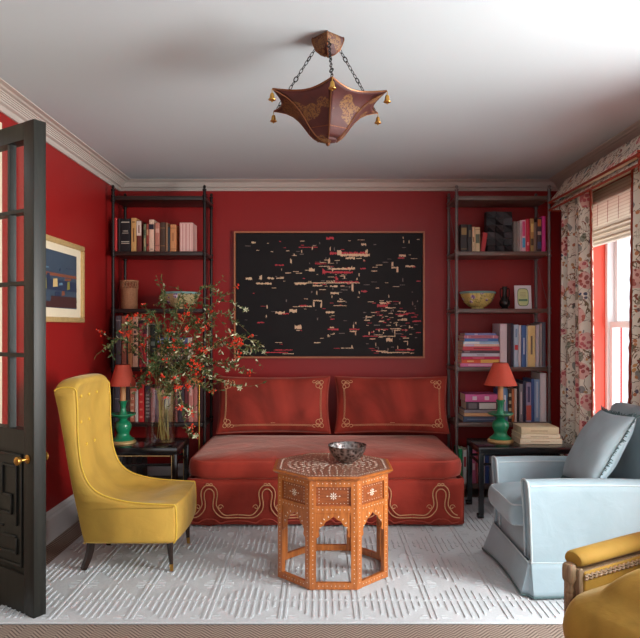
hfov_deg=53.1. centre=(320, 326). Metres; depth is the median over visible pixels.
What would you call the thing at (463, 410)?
book
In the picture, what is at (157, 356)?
book
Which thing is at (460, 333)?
book
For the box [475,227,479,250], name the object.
book
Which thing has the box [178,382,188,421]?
book
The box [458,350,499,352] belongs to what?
book
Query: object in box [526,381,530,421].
book
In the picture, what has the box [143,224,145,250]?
book
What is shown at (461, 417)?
book
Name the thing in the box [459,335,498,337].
book
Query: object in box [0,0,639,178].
ceiling
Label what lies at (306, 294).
abstract painting
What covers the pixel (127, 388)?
book
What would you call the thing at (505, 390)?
book
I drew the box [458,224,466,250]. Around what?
book
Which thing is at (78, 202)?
wall
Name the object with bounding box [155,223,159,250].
book
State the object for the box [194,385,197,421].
book
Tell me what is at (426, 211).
wall
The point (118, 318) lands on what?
book
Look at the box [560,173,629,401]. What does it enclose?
wall
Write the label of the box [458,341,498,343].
book
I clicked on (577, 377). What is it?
curtain
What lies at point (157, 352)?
book
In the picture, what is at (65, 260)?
framed picture
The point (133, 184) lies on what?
trim
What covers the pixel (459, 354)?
book
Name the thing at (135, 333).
book
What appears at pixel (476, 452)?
book
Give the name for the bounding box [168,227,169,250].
book
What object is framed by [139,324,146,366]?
book
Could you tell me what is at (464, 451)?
book
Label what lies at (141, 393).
book
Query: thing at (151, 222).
book
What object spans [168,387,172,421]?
book
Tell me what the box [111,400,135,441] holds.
lamp base
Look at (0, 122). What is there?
trim
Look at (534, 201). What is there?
bookshelf
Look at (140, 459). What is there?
book
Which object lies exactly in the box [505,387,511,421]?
book
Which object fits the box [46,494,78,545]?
baseboard
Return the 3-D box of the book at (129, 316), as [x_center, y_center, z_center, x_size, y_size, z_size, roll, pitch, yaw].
[-1.604,0.120,5.409,0.007,0.419,0.235,0,0,0]
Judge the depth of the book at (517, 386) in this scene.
5.30 m
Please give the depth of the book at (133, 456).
5.30 m
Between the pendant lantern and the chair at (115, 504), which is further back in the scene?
the chair at (115, 504)
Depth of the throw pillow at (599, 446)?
3.46 m
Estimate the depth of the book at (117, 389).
5.29 m
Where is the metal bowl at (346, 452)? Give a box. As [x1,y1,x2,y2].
[328,441,366,463]
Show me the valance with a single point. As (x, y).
(620, 162)
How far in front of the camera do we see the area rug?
3.49 m
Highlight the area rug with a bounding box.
[0,497,563,624]
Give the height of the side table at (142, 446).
0.513 m
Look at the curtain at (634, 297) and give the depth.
4.06 m
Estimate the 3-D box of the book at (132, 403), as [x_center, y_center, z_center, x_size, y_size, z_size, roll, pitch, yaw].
[-1.564,0.628,5.416,0.039,0.313,0.234,0,0,0]
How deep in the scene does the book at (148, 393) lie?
5.30 m
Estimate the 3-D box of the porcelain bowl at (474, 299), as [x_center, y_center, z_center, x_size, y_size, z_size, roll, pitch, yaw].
[1.315,-0.223,5.370,0.305,0.146,0.305,0,0,0]
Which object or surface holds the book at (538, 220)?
on the bookshelf at (534, 201)
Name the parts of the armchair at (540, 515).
seat frame, arm, arm, backrest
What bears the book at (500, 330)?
on the bookshelf at (534, 201)
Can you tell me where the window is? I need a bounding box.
[605,239,628,409]
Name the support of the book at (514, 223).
on the bookshelf at (534, 201)
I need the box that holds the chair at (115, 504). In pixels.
[54,374,196,570]
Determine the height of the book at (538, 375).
0.403 m
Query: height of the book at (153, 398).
0.280 m
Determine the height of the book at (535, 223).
0.247 m
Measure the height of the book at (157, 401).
0.296 m
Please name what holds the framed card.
on the bookshelf at (534, 201)
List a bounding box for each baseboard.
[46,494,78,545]
[147,463,190,475]
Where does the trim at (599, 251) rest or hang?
attached to the wall at (629, 173)
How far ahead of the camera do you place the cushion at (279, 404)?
5.27 m
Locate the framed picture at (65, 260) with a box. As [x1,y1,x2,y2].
[46,234,84,322]
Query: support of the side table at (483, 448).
on the area rug
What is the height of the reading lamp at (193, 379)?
0.992 m
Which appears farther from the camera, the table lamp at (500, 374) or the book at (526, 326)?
the book at (526, 326)
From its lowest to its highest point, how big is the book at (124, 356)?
0.422 m
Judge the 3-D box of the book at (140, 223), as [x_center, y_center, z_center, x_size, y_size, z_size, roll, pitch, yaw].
[-1.506,-0.751,5.383,0.040,0.261,0.181,0,0,0]
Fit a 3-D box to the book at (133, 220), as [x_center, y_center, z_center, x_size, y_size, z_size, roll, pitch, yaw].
[-1.550,-0.761,5.400,0.042,0.282,0.213,0,0,0]
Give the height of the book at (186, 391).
0.288 m
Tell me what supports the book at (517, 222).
on the bookshelf at (534, 201)
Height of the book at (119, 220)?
0.276 m
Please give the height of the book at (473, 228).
0.209 m
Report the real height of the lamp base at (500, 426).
0.294 m
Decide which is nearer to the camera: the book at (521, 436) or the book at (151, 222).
the book at (521, 436)
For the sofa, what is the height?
0.490 m
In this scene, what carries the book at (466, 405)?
on the book at (463, 410)
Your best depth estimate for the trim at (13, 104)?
4.20 m
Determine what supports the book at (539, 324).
on the bookshelf at (534, 201)
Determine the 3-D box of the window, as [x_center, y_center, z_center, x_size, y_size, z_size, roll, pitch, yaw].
[2.310,-0.020,4.560,0.100,1.840,1.056,0,0,0]
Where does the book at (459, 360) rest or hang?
on the book at (459, 364)
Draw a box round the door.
[0,119,48,618]
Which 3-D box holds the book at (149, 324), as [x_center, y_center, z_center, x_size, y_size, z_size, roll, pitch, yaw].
[-1.423,0.154,5.415,0.016,0.351,0.231,0,0,0]
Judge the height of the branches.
1.234 m
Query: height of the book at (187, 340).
0.050 m
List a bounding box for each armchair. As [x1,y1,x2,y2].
[482,402,639,598]
[562,532,639,637]
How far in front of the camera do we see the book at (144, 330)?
5.30 m
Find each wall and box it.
[0,112,118,511]
[119,191,559,462]
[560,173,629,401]
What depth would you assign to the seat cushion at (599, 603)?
1.96 m
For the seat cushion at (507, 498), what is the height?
0.155 m
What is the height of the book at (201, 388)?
0.296 m
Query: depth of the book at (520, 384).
5.29 m
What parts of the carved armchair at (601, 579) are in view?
arm post, arm frame, arm panel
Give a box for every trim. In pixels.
[0,78,130,190]
[0,122,1,423]
[120,179,557,190]
[549,120,639,189]
[593,244,604,413]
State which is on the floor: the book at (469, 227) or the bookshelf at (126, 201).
the bookshelf at (126, 201)
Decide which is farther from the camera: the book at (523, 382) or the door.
the book at (523, 382)
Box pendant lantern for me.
[268,30,390,145]
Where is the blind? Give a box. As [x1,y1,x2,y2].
[592,174,631,246]
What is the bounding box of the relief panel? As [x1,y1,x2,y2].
[484,211,512,250]
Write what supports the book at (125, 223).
on the bookshelf at (126, 201)
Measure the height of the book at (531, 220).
0.276 m
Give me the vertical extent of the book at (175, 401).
0.296 m
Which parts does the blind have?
cord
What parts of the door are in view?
fretwork panel, knob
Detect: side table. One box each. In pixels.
[78,438,188,518]
[273,453,392,589]
[465,438,572,517]
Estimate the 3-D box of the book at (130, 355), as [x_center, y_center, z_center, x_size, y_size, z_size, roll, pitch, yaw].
[-1.580,0.123,5.411,0.038,0.414,0.229,0,0,0]
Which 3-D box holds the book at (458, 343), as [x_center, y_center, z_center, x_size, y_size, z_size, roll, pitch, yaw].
[1.324,0.151,5.404,0.300,0.019,0.241,0,0,0]
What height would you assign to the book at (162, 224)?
0.245 m
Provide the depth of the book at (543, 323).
5.29 m
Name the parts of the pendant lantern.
chain, painted panel, painted panel, chain, painted panel, chain, painted panel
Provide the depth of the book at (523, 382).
5.30 m
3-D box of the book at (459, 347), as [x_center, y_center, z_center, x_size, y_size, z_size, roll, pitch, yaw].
[1.324,0.177,5.413,0.306,0.032,0.246,0,0,0]
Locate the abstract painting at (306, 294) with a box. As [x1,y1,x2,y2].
[234,231,424,357]
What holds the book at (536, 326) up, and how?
on the bookshelf at (534, 201)
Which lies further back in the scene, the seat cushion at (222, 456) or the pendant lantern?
the seat cushion at (222, 456)
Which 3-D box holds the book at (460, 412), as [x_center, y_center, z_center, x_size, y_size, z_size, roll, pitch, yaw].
[1.321,0.726,5.397,0.273,0.028,0.219,0,0,0]
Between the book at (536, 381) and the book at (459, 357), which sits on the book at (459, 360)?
the book at (459, 357)
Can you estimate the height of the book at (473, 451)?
0.276 m
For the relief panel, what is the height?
0.345 m
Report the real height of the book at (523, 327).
0.344 m
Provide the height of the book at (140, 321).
0.386 m
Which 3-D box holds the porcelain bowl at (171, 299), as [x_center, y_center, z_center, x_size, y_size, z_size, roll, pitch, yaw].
[-1.177,-0.221,5.370,0.337,0.141,0.337,0,0,0]
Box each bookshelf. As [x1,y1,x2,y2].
[111,185,212,479]
[447,185,551,488]
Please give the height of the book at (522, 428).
0.050 m
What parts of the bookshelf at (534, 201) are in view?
post, post, shelf, shelf, shelf, shelf, shelf, shelf, post, post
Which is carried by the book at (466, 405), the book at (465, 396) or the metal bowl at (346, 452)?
the book at (465, 396)
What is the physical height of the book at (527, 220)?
0.276 m
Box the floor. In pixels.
[0,489,564,637]
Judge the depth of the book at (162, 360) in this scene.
5.29 m
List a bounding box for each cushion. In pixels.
[189,435,460,478]
[216,376,330,433]
[334,376,448,433]
[488,482,526,524]
[562,569,639,637]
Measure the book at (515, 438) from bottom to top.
0.040 m
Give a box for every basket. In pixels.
[120,280,138,308]
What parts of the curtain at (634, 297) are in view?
panel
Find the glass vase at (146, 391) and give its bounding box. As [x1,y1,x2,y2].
[146,391,175,445]
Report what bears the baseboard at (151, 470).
attached to the wall at (426, 211)
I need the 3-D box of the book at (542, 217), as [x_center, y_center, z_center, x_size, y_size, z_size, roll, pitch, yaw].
[1.845,-0.769,5.407,0.031,0.298,0.212,0,0,0]
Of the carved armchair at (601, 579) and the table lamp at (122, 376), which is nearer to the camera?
the carved armchair at (601, 579)
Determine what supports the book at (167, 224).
on the bookshelf at (126, 201)
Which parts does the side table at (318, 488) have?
leg, leg, panel, leg, panel, leg, leg, panel, leg, leg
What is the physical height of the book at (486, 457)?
0.268 m
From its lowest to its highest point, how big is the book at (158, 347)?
0.040 m
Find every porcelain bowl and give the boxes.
[160,291,199,308]
[459,291,495,308]
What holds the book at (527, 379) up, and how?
on the bookshelf at (534, 201)
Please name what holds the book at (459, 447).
on the bookshelf at (534, 201)
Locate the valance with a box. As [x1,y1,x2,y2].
[548,135,639,210]
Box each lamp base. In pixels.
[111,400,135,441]
[488,399,513,439]
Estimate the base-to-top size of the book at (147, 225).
0.232 m
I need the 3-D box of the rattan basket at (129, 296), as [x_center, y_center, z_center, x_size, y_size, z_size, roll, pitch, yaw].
[-1.617,-0.271,5.400,0.150,0.242,0.150,0,0,0]
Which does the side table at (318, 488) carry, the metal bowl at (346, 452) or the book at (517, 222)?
the metal bowl at (346, 452)
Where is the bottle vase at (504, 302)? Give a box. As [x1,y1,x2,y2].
[499,286,509,308]
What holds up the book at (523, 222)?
on the bookshelf at (534, 201)
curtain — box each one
[560,189,594,455]
[627,166,639,405]
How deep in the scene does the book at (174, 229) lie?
5.29 m
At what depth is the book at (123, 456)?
5.30 m
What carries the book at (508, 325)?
on the bookshelf at (534, 201)
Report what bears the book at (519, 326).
on the bookshelf at (534, 201)
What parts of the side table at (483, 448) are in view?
leg, leg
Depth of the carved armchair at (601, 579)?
2.02 m
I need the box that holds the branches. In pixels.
[94,275,267,439]
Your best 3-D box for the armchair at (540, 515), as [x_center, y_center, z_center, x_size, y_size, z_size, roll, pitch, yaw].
[1.467,0.922,3.631,0.943,0.919,0.789,0,0,0]
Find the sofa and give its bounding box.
[187,435,463,525]
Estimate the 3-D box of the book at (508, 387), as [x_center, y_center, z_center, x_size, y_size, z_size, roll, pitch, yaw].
[1.591,0.650,5.392,0.020,0.270,0.188,0,0,0]
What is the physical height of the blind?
0.518 m
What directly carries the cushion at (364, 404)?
on the sofa
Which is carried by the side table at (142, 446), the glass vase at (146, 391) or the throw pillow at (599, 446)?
the glass vase at (146, 391)
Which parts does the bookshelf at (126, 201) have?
post, post, shelf, shelf, shelf, shelf, shelf, shelf, post, post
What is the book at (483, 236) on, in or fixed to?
on the bookshelf at (534, 201)
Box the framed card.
[514,285,531,308]
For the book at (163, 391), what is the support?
on the bookshelf at (126, 201)
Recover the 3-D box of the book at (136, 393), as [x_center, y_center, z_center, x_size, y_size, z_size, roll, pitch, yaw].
[-1.528,0.624,5.411,0.024,0.321,0.231,0,0,0]
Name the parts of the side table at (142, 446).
leg, leg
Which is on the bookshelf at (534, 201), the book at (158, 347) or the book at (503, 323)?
the book at (503, 323)
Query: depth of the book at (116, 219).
5.29 m
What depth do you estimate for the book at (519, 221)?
5.32 m
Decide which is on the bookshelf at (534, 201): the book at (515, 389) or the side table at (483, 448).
the book at (515, 389)
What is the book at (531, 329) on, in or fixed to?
on the bookshelf at (534, 201)
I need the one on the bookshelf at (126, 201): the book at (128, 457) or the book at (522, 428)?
the book at (128, 457)
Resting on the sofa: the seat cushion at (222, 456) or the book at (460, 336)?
the seat cushion at (222, 456)
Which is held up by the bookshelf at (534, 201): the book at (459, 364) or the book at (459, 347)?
the book at (459, 364)
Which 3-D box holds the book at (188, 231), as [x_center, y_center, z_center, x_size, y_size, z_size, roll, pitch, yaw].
[-1.116,-0.742,5.384,0.108,0.243,0.184,0,0,0]
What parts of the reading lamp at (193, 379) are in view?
lamp shade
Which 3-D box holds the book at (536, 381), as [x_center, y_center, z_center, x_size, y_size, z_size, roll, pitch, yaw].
[1.790,0.610,5.411,0.045,0.349,0.222,0,0,0]
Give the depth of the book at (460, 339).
5.29 m
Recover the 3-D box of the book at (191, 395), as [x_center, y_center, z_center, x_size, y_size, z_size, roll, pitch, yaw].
[-1.077,0.628,5.403,0.039,0.313,0.226,0,0,0]
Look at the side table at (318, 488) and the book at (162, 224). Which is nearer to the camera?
the side table at (318, 488)
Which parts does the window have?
sash, sash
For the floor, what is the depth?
2.94 m
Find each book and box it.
[115,218,117,250]
[115,387,119,421]
[116,316,121,363]
[118,219,120,250]
[121,219,130,250]
[122,316,126,363]
[122,455,125,467]
[126,386,129,420]
[126,455,131,470]
[127,316,131,363]
[128,317,132,366]
[130,386,134,421]
[131,218,138,250]
[132,455,136,472]
[133,317,144,366]
[135,381,144,421]
[136,455,146,475]
[137,220,145,250]
[138,320,145,366]
[138,382,150,421]
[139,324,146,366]
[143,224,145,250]
[143,325,146,366]
[145,384,154,421]
[146,224,148,250]
[148,324,153,363]
[149,220,157,250]
[150,325,161,366]
[151,387,155,421]
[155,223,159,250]
[156,386,159,421]
[157,352,192,355]
[157,356,189,359]
[158,337,192,343]
[158,347,191,351]
[158,360,181,366]
[159,389,164,421]
[160,222,165,250]
[166,223,169,250]
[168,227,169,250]
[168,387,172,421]
[170,224,179,250]
[173,386,177,421]
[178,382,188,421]
[180,223,196,250]
[185,385,188,421]
[189,384,196,421]
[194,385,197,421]
[200,386,202,421]
[454,445,461,475]
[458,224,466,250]
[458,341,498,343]
[458,343,499,345]
[458,346,499,349]
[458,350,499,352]
[458,352,499,356]
[458,356,499,358]
[458,359,499,362]
[458,362,492,366]
[458,413,495,421]
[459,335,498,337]
[459,338,497,340]
[459,407,496,412]
[459,410,491,415]
[460,333,495,334]
[460,392,496,401]
[460,446,466,482]
[461,400,497,409]
[466,446,475,482]
[467,225,471,250]
[472,227,474,250]
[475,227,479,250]
[476,452,477,482]
[480,232,487,250]
[485,456,488,482]
[489,456,492,483]
[492,324,506,362]
[493,387,497,408]
[496,386,507,420]
[503,323,512,366]
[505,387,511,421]
[507,324,510,366]
[508,387,513,421]
[509,384,518,421]
[509,387,516,421]
[511,430,559,438]
[512,221,516,250]
[512,434,561,443]
[513,325,517,366]
[513,423,558,433]
[515,379,525,421]
[516,382,522,421]
[517,220,520,250]
[517,222,518,250]
[518,325,520,366]
[521,220,525,250]
[521,325,525,366]
[523,377,533,421]
[525,219,529,250]
[526,326,527,366]
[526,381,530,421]
[527,325,538,366]
[528,326,534,366]
[530,219,533,250]
[531,323,541,366]
[531,371,545,421]
[532,378,539,421]
[533,322,545,366]
[534,218,541,250]
[534,222,536,250]
[539,216,544,250]
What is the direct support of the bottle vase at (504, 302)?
on the bookshelf at (534, 201)
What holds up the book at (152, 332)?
on the bookshelf at (126, 201)
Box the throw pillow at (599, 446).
[561,405,639,477]
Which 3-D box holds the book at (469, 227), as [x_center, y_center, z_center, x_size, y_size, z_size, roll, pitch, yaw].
[1.231,-0.734,5.367,0.035,0.227,0.156,0,0,0]
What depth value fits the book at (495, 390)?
5.41 m
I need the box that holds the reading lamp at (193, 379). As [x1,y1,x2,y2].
[182,378,199,450]
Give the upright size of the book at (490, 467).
0.252 m
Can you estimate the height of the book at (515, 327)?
0.349 m
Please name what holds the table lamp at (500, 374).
on the side table at (483, 448)
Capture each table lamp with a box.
[110,364,135,444]
[484,362,516,443]
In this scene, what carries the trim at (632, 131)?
attached to the wall at (629, 173)

